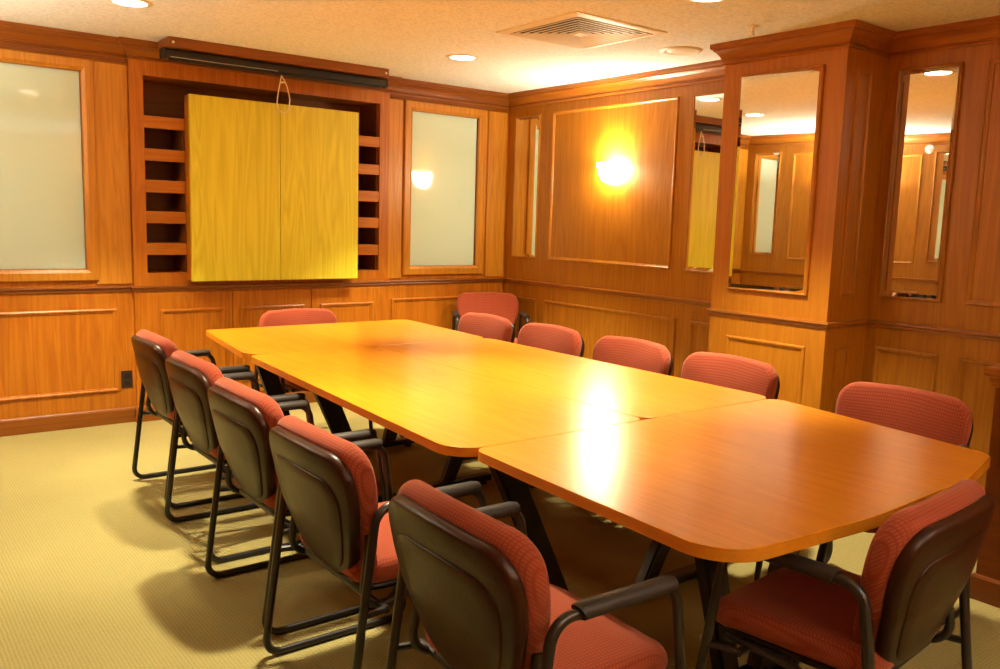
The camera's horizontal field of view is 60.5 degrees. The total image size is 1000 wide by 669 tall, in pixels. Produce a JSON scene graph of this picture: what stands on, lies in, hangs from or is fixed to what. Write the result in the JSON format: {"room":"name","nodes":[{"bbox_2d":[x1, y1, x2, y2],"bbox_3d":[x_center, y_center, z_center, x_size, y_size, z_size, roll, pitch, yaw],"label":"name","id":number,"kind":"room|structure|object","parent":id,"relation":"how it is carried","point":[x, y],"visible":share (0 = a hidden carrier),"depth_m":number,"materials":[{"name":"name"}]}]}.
{"room":"conference room","nodes":[
{"label":"conference room","id":0,"kind":"room"},
{"bbox_2d":[0,61,508,419],"bbox_3d":[-2.111,-0.704,6.154,5.550,2.497,0.413,-4,10,-37],"label":"wall","id":1,"kind":"structure","parent":0,"point":[60,352],"depth_m":5.60,"materials":[{"name":"brown wood"}]},
{"bbox_2d":[0,48,99,281],"bbox_3d":[-3.208,-0.994,5.016,1.563,1.384,0.058,-4,10,-37],"label":"window","id":2,"kind":"structure","parent":1,"relation":"in","point":[42,224],"depth_m":5.33,"materials":[{"name":"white glass"}]},
{"bbox_2d":[0,43,127,65],"bbox_3d":[-3.195,-1.694,4.900,2.021,0.048,0.016,-4,10,-37],"label":"trim","id":3,"kind":"structure","parent":1,"relation":"attached to","point":[97,58],"depth_m":5.29,"materials":[{"name":"brown wood"}]},
{"bbox_2d":[121,370,132,387],"bbox_3d":[-2.502,0.299,5.754,0.072,0.116,0.009,-4,10,-37],"label":"power outlet","id":4,"kind":"object","parent":1,"relation":"attached to","point":[126,376],"visible":1,"depth_m":5.75,"materials":[{"name":"brown plastic"}]},
{"bbox_2d":[0,391,316,436],"bbox_3d":[-2.014,0.507,6.142,5.150,0.106,0.046,-4,10,-37],"label":"baseboard","id":5,"kind":"structure","parent":1,"relation":"attached to","point":[72,420],"depth_m":5.58,"materials":[{"name":"brown wood"}]},
{"bbox_2d":[0,278,503,294],"bbox_3d":[-1.987,-0.334,6.027,5.150,0.040,0.054,-4,10,-37],"label":"trim","id":6,"kind":"structure","parent":1,"relation":"attached to","point":[90,289],"depth_m":6.06,"materials":[{"name":"brown wood"}]},
{"bbox_2d":[0,20,508,108],"bbox_3d":[-1.928,-1.854,5.807,5.150,0.117,0.100,-4,10,-37],"label":"trim","id":7,"kind":"structure","parent":1,"relation":"attached to","point":[15,33],"depth_m":5.50,"materials":[{"name":"brown wood"}]},
{"bbox_2d":[402,100,486,274],"bbox_3d":[-0.461,-1.192,7.121,0.805,1.384,0.058,-4,10,-37],"label":"window","id":8,"kind":"structure","parent":1,"relation":"in","point":[439,160],"depth_m":7.12,"materials":[{"name":"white glass"}]},
{"bbox_2d":[390,94,509,113],"bbox_3d":[-0.392,-1.896,7.048,1.205,0.048,0.016,-4,10,-37],"label":"trim","id":9,"kind":"structure","parent":1,"relation":"attached to","point":[392,96],"depth_m":7.03,"materials":[{"name":"brown wood"}]},
{"bbox_2d":[0,402,999,668],"bbox_3d":[0.193,1.041,3.312,5.550,0.080,8.300,-4,10,-37],"label":"floor","id":10,"kind":"structure","parent":0,"point":[95,573],"depth_m":3.44,"materials":[{"name":"beige carpet"}]},
{"bbox_2d":[131,329,254,508],"bbox_3d":[-1.561,0.385,4.424,0.563,0.822,0.612,-4,10,-37],"label":"chair","id":11,"kind":"object","parent":10,"relation":"on","point":[151,350],"visible":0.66,"depth_m":4.21,"materials":[{"name":"brown plastic"}]},
{"bbox_2d":[136,329,177,357],"bbox_3d":[-1.694,0.187,4.290,0.162,0.403,0.528,-4,10,-37],"label":"cushion","id":12,"kind":"object","parent":11,"relation":"on","point":[153,345],"depth_m":4.11,"materials":[{"name":"red fabric"}]},
{"bbox_2d":[164,350,310,562],"bbox_3d":[-1.145,0.480,3.799,0.563,0.822,0.612,-4,10,-37],"label":"chair","id":13,"kind":"object","parent":10,"relation":"on","point":[190,377],"visible":0.59,"depth_m":3.59,"materials":[{"name":"red fabric"}]},
{"bbox_2d":[171,350,223,385],"bbox_3d":[-1.278,0.282,3.665,0.162,0.403,0.528,-4,10,-37],"label":"cushion","id":14,"kind":"object","parent":13,"relation":"on","point":[196,371],"depth_m":3.49,"materials":[{"name":"red fabric"}]},
{"bbox_2d":[127,59,389,405],"bbox_3d":[-1.742,-0.670,6.349,1.924,2.400,0.336,-4,10,-37],"label":"bookcase","id":15,"kind":"object","parent":10,"relation":"on","point":[155,110],"visible":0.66,"depth_m":6.01,"materials":[{"name":"brown wood"}]},
{"bbox_2d":[184,94,358,281],"bbox_3d":[-1.599,-1.014,6.145,1.251,1.238,0.108,-4,10,-37],"label":"upper cabinet","id":16,"kind":"object","parent":15,"relation":"attached to","point":[271,194],"visible":0.98,"depth_m":6.05,"materials":[{"name":"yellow wood"}]},
{"bbox_2d":[205,377,396,634],"bbox_3d":[-0.759,0.569,3.213,0.563,0.822,0.612,-4,10,-37],"label":"chair","id":17,"kind":"object","parent":10,"relation":"on","point":[243,416],"visible":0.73,"depth_m":2.99,"materials":[{"name":"red fabric"}]},
{"bbox_2d":[214,377,283,488],"bbox_3d":[-0.892,0.371,3.079,0.162,0.403,0.528,-4,10,-37],"label":"cushion","id":18,"kind":"object","parent":17,"relation":"on","point":[242,428],"depth_m":2.94,"materials":[{"name":"red fabric"}]},
{"bbox_2d":[254,308,372,428],"bbox_3d":[-1.188,0.266,5.412,0.612,0.822,0.563,-4,10,-37],"label":"chair","id":19,"kind":"object","parent":10,"relation":"on","point":[294,316],"visible":0.14,"depth_m":5.46,"materials":[{"name":"red fabric"}]},
{"bbox_2d":[259,308,336,326],"bbox_3d":[-1.289,0.036,5.522,0.528,0.403,0.162,-4,10,-37],"label":"cushion","id":20,"kind":"object","parent":19,"relation":"on","point":[294,316],"depth_m":5.50,"materials":[{"name":"red fabric"}]},
{"bbox_2d":[206,320,482,447],"bbox_3d":[-0.939,0.364,5.043,1.477,0.740,0.986,-4,10,-37],"label":"conference table","id":21,"kind":"object","parent":10,"relation":"on","point":[245,343],"visible":0.59,"depth_m":4.90,"materials":[{"name":"laminate"}]},
{"bbox_2d":[263,415,486,668],"bbox_3d":[-0.375,0.657,2.639,0.563,0.822,0.612,-4,10,-37],"label":"chair","id":22,"kind":"object","parent":10,"relation":"on","point":[327,481],"visible":0.83,"depth_m":2.40,"materials":[{"name":"red fabric"}]},
{"bbox_2d":[277,415,377,559],"bbox_3d":[-0.508,0.459,2.504,0.162,0.403,0.528,-4,10,-37],"label":"cushion","id":23,"kind":"object","parent":22,"relation":"on","point":[330,495],"depth_m":2.36,"materials":[{"name":"red fabric"}]},
{"bbox_2d":[251,347,639,590],"bbox_3d":[-0.413,0.570,3.604,0.810,0.740,1.959,-4,10,-37],"label":"conference table","id":24,"kind":"object","parent":10,"relation":"on","point":[445,410],"visible":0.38,"depth_m":3.21,"materials":[{"name":"laminate"}]},
{"bbox_2d":[400,312,514,436],"bbox_3d":[-0.256,0.289,5.443,0.563,0.822,0.612,-4,10,-37],"label":"chair","id":25,"kind":"object","parent":10,"relation":"on","point":[490,326],"visible":0.22,"depth_m":5.46,"materials":[{"name":"red fabric"}]},
{"bbox_2d":[457,312,511,341],"bbox_3d":[-0.110,0.071,5.522,0.162,0.403,0.528,-4,10,-37],"label":"cushion","id":26,"kind":"object","parent":25,"relation":"on","point":[490,326],"depth_m":5.47,"materials":[{"name":"red fabric"}]},
{"bbox_2d":[452,292,529,343],"bbox_3d":[-0.089,0.077,7.078,0.612,0.822,0.563,1,8,-8],"label":"chair","id":27,"kind":"object","parent":10,"relation":"on","point":[505,305],"visible":0.42,"depth_m":7.20,"materials":[{"name":"red fabric"}]},
{"bbox_2d":[456,292,518,324],"bbox_3d":[-0.106,-0.154,7.223,0.528,0.403,0.162,1,8,-8],"label":"cushion","id":28,"kind":"object","parent":27,"relation":"on","point":[505,305],"depth_m":7.20,"materials":[{"name":"red fabric"}]},
{"bbox_2d":[463,323,584,459],"bbox_3d":[0.131,0.363,4.970,0.563,0.822,0.612,-4,10,-37],"label":"chair","id":29,"kind":"object","parent":10,"relation":"on","point":[550,337],"visible":0.23,"depth_m":5.00,"materials":[{"name":"red fabric"}]},
{"bbox_2d":[517,323,581,356],"bbox_3d":[0.276,0.145,5.049,0.162,0.403,0.528,-4,10,-37],"label":"cushion","id":30,"kind":"object","parent":29,"relation":"on","point":[550,337],"depth_m":5.00,"materials":[{"name":"red fabric"}]},
{"bbox_2d":[386,479,685,668],"bbox_3d":[0.067,0.752,2.021,0.563,0.822,0.612,-4,9,-35],"label":"chair","id":31,"kind":"object","parent":10,"relation":"on","point":[482,595],"visible":1,"depth_m":1.81,"materials":[{"name":"red fabric"}]},
{"bbox_2d":[398,479,550,668],"bbox_3d":[-0.070,0.553,1.892,0.162,0.403,0.528,-4,9,-35],"label":"cushion","id":32,"kind":"object","parent":31,"relation":"on","point":[486,604],"depth_m":1.75,"materials":[{"name":"red fabric"}]},
{"bbox_2d":[378,338,765,585],"bbox_3d":[0.210,0.525,4.081,0.761,0.740,1.959,-4,10,-37],"label":"conference table","id":33,"kind":"object","parent":10,"relation":"on","point":[642,394],"visible":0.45,"depth_m":3.79,"materials":[{"name":"laminate"}]},
{"bbox_2d":[527,336,672,518],"bbox_3d":[0.535,0.441,4.474,0.563,0.822,0.612,-4,10,-37],"label":"chair","id":34,"kind":"object","parent":10,"relation":"on","point":[636,353],"visible":0.27,"depth_m":4.51,"materials":[{"name":"red fabric"}]},
{"bbox_2d":[592,336,670,374],"bbox_3d":[0.681,0.223,4.553,0.162,0.403,0.528,-4,10,-37],"label":"cushion","id":35,"kind":"object","parent":34,"relation":"on","point":[636,353],"depth_m":4.51,"materials":[{"name":"red fabric"}]},
{"bbox_2d":[610,352,779,522],"bbox_3d":[0.918,0.518,3.973,0.563,0.822,0.612,-4,10,-37],"label":"chair","id":36,"kind":"object","parent":10,"relation":"on","point":[745,374],"visible":0.19,"depth_m":4.00,"materials":[{"name":"red fabric"}]},
{"bbox_2d":[681,352,777,398],"bbox_3d":[1.064,0.300,4.052,0.162,0.403,0.528,-4,10,-37],"label":"cushion","id":37,"kind":"object","parent":36,"relation":"on","point":[745,374],"depth_m":4.01,"materials":[{"name":"red fabric"}]},
{"bbox_2d":[478,399,990,668],"bbox_3d":[0.791,0.730,2.670,1.545,0.740,1.011,-4,10,-37],"label":"conference table","id":38,"kind":"object","parent":10,"relation":"on","point":[754,481],"visible":0.79,"depth_m":2.43,"materials":[{"name":"laminate"}]},
{"bbox_2d":[695,479,994,668],"bbox_3d":[0.883,0.751,2.212,0.612,0.822,0.563,-5,10,-42],"label":"chair","id":39,"kind":"object","parent":10,"relation":"on","point":[922,558],"visible":0.98,"depth_m":2.00,"materials":[{"name":"red fabric"}]},
{"bbox_2d":[853,479,985,648],"bbox_3d":[1.008,0.563,2.057,0.528,0.403,0.162,-5,10,-42],"label":"cushion","id":40,"kind":"object","parent":39,"relation":"on","point":[914,573],"depth_m":1.90,"materials":[{"name":"red fabric"}]},
{"bbox_2d":[754,382,973,625],"bbox_3d":[1.406,0.626,3.272,0.563,0.822,0.612,-4,10,-37],"label":"chair","id":41,"kind":"object","parent":10,"relation":"on","point":[928,414],"visible":0.32,"depth_m":3.31,"materials":[{"name":"red fabric"}]},
{"bbox_2d":[835,382,972,445],"bbox_3d":[1.552,0.408,3.351,0.162,0.403,0.528,-4,10,-37],"label":"cushion","id":42,"kind":"object","parent":41,"relation":"on","point":[928,414],"depth_m":3.30,"materials":[{"name":"red fabric"}]},
{"bbox_2d":[970,364,999,607],"bbox_3d":[2.631,0.667,2.852,0.668,0.924,1.748,-4,10,-37],"label":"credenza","id":43,"kind":"object","parent":10,"relation":"on","point":[985,582],"visible":0.89,"depth_m":3.31,"materials":[{"name":"brown wood"}]},
{"bbox_2d":[0,0,999,92],"bbox_3d":[0.268,-1.513,2.973,5.550,0.080,8.300,-4,10,-37],"label":"ceiling","id":44,"kind":"structure","parent":0,"point":[412,39],"depth_m":4.82,"materials":[{"name":"white paint"}]},
{"bbox_2d":[108,0,152,7],"bbox_3d":[-1.932,-1.735,4.482,0.220,0.009,0.220,-4,10,-37],"label":"recessed light","id":45,"kind":"object","parent":44,"relation":"in","point":[131,3],"visible":1,"depth_m":4.50,"materials":[{"name":"beige paint"}]},
{"bbox_2d":[113,0,146,5],"bbox_3d":[-1.932,-1.736,4.482,0.166,0.005,0.166,-4,10,-37],"label":"diffuser","id":46,"kind":"object","parent":45,"relation":"attached to","point":[121,2],"depth_m":4.48,"materials":[{"name":"beige"}]},
{"bbox_2d":[158,36,388,78],"bbox_3d":[-1.499,-1.879,5.881,1.568,0.062,0.231,-4,10,-37],"label":"board","id":47,"kind":"object","parent":44,"relation":"attached to","point":[171,42],"visible":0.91,"depth_m":5.72,"materials":[{"name":"brown wood"}]},
{"bbox_2d":[159,47,387,112],"bbox_3d":[-1.485,-1.681,5.885,1.620,0.329,0.093,-4,10,-37],"label":"projection screen","id":48,"kind":"object","parent":47,"relation":"attached to","point":[176,55],"visible":1,"depth_m":5.80,"materials":[{"name":"black metal"}]},
{"bbox_2d":[446,54,478,60],"bbox_3d":[-0.250,-1.851,5.734,0.220,0.009,0.220,-4,10,-37],"label":"recessed light","id":49,"kind":"object","parent":44,"relation":"in","point":[462,57],"visible":1,"depth_m":5.72,"materials":[{"name":"beige paint"}]},
{"bbox_2d":[451,56,474,59],"bbox_3d":[-0.250,-1.852,5.734,0.166,0.005,0.166,-4,10,-37],"label":"diffuser","id":50,"kind":"object","parent":49,"relation":"attached to","point":[454,57],"depth_m":5.73,"materials":[{"name":"beige"}]},
{"bbox_2d":[496,11,666,49],"bbox_3d":[0.458,-1.719,4.869,0.690,0.038,0.690,-4,10,-37],"label":"ceiling vent","id":51,"kind":"object","parent":44,"relation":"in","point":[576,29],"visible":1,"depth_m":4.81,"materials":[{"name":"white metal"}]},
{"bbox_2d":[660,46,701,55],"bbox_3d":[1.118,-1.750,5.301,0.260,0.013,0.260,-4,10,-37],"label":"ceiling speaker","id":52,"kind":"object","parent":44,"relation":"attached to","point":[674,50],"visible":1,"depth_m":5.27,"materials":[{"name":"beige paint"}]},
{"bbox_2d":[667,49,694,53],"bbox_3d":[1.118,-1.749,5.301,0.176,0.007,0.176,-4,10,-37],"label":"speaker grille","id":53,"kind":"object","parent":52,"relation":"attached to","point":[670,51],"depth_m":5.29,"materials":[{"name":"beige paint"}]},
{"bbox_2d":[688,0,725,2],"bbox_3d":[0.980,-1.590,4.038,0.220,0.009,0.220,-4,10,-37],"label":"recessed light","id":54,"kind":"object","parent":44,"relation":"in","point":[696,1],"visible":1,"depth_m":4.11,"materials":[{"name":"beige paint"}]},
{"bbox_2d":[746,25,758,35],"bbox_3d":[1.358,-1.632,4.610,0.068,0.051,0.068,-4,10,-37],"label":"sprinkler","id":55,"kind":"object","parent":44,"relation":"attached to","point":[752,27],"visible":1,"depth_m":4.60,"materials":[{"name":"beige paint"}]},
{"bbox_2d":[504,42,999,488],"bbox_3d":[2.497,-0.358,4.567,0.213,2.497,7.800,-4,10,-37],"label":"wall","id":56,"kind":"structure","parent":0,"point":[629,234],"depth_m":6.03,"materials":[{"name":"brown wood"}]},
{"bbox_2d":[511,114,540,258],"bbox_3d":[0.217,-1.250,7.294,0.014,1.198,0.335,-4,10,-37],"label":"wall mirror","id":57,"kind":"object","parent":56,"relation":"attached to","point":[528,127],"visible":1,"depth_m":7.28,"materials":[{"name":"clear glass"}]},
{"bbox_2d":[597,162,625,183],"bbox_3d":[0.806,-1.210,6.438,0.124,0.155,0.248,-4,10,-37],"label":"wall sconce","id":58,"kind":"object","parent":56,"relation":"attached to","point":[609,172],"visible":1,"depth_m":6.38,"materials":[{"name":"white glass"}]},
{"bbox_2d":[684,91,723,273],"bbox_3d":[1.443,-1.005,5.717,0.014,1.198,0.472,-4,10,-37],"label":"wall mirror","id":59,"kind":"object","parent":56,"relation":"attached to","point":[707,116],"visible":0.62,"depth_m":5.79,"materials":[{"name":"clear glass"}]},
{"bbox_2d":[504,278,999,341],"bbox_3d":[2.181,-0.009,4.502,0.433,0.040,7.600,-4,10,-37],"label":"trim","id":60,"kind":"structure","parent":56,"relation":"attached to","point":[726,313],"depth_m":4.92,"materials":[{"name":"brown wood"}]},
{"bbox_2d":[508,15,999,108],"bbox_3d":[2.208,-1.530,4.287,0.479,0.117,7.600,-4,10,-37],"label":"trim","id":61,"kind":"structure","parent":56,"relation":"attached to","point":[857,34],"depth_m":4.75,"materials":[{"name":"brown wood"}]},
{"bbox_2d":[878,62,963,302],"bbox_3d":[2.275,-0.811,4.650,0.030,1.250,0.342,-4,10,-37],"label":"wall mirror","id":62,"kind":"object","parent":56,"relation":"attached to","point":[925,102],"visible":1,"depth_m":4.64,"materials":[{"name":"clear glass"}]},
{"bbox_2d":[708,47,888,412],"bbox_3d":[1.716,-0.448,5.076,0.422,2.497,0.804,-4,10,-37],"label":"wall column","id":63,"kind":"structure","parent":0,"point":[812,366],"depth_m":4.78,"materials":[{"name":"brown wood"}]},
{"bbox_2d":[727,64,825,295],"bbox_3d":[1.563,-0.865,4.900,0.034,1.250,0.539,-4,10,-37],"label":"wall mirror","id":64,"kind":"object","parent":63,"relation":"attached to","point":[777,109],"visible":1,"depth_m":4.89,"materials":[{"name":"clear glass"}]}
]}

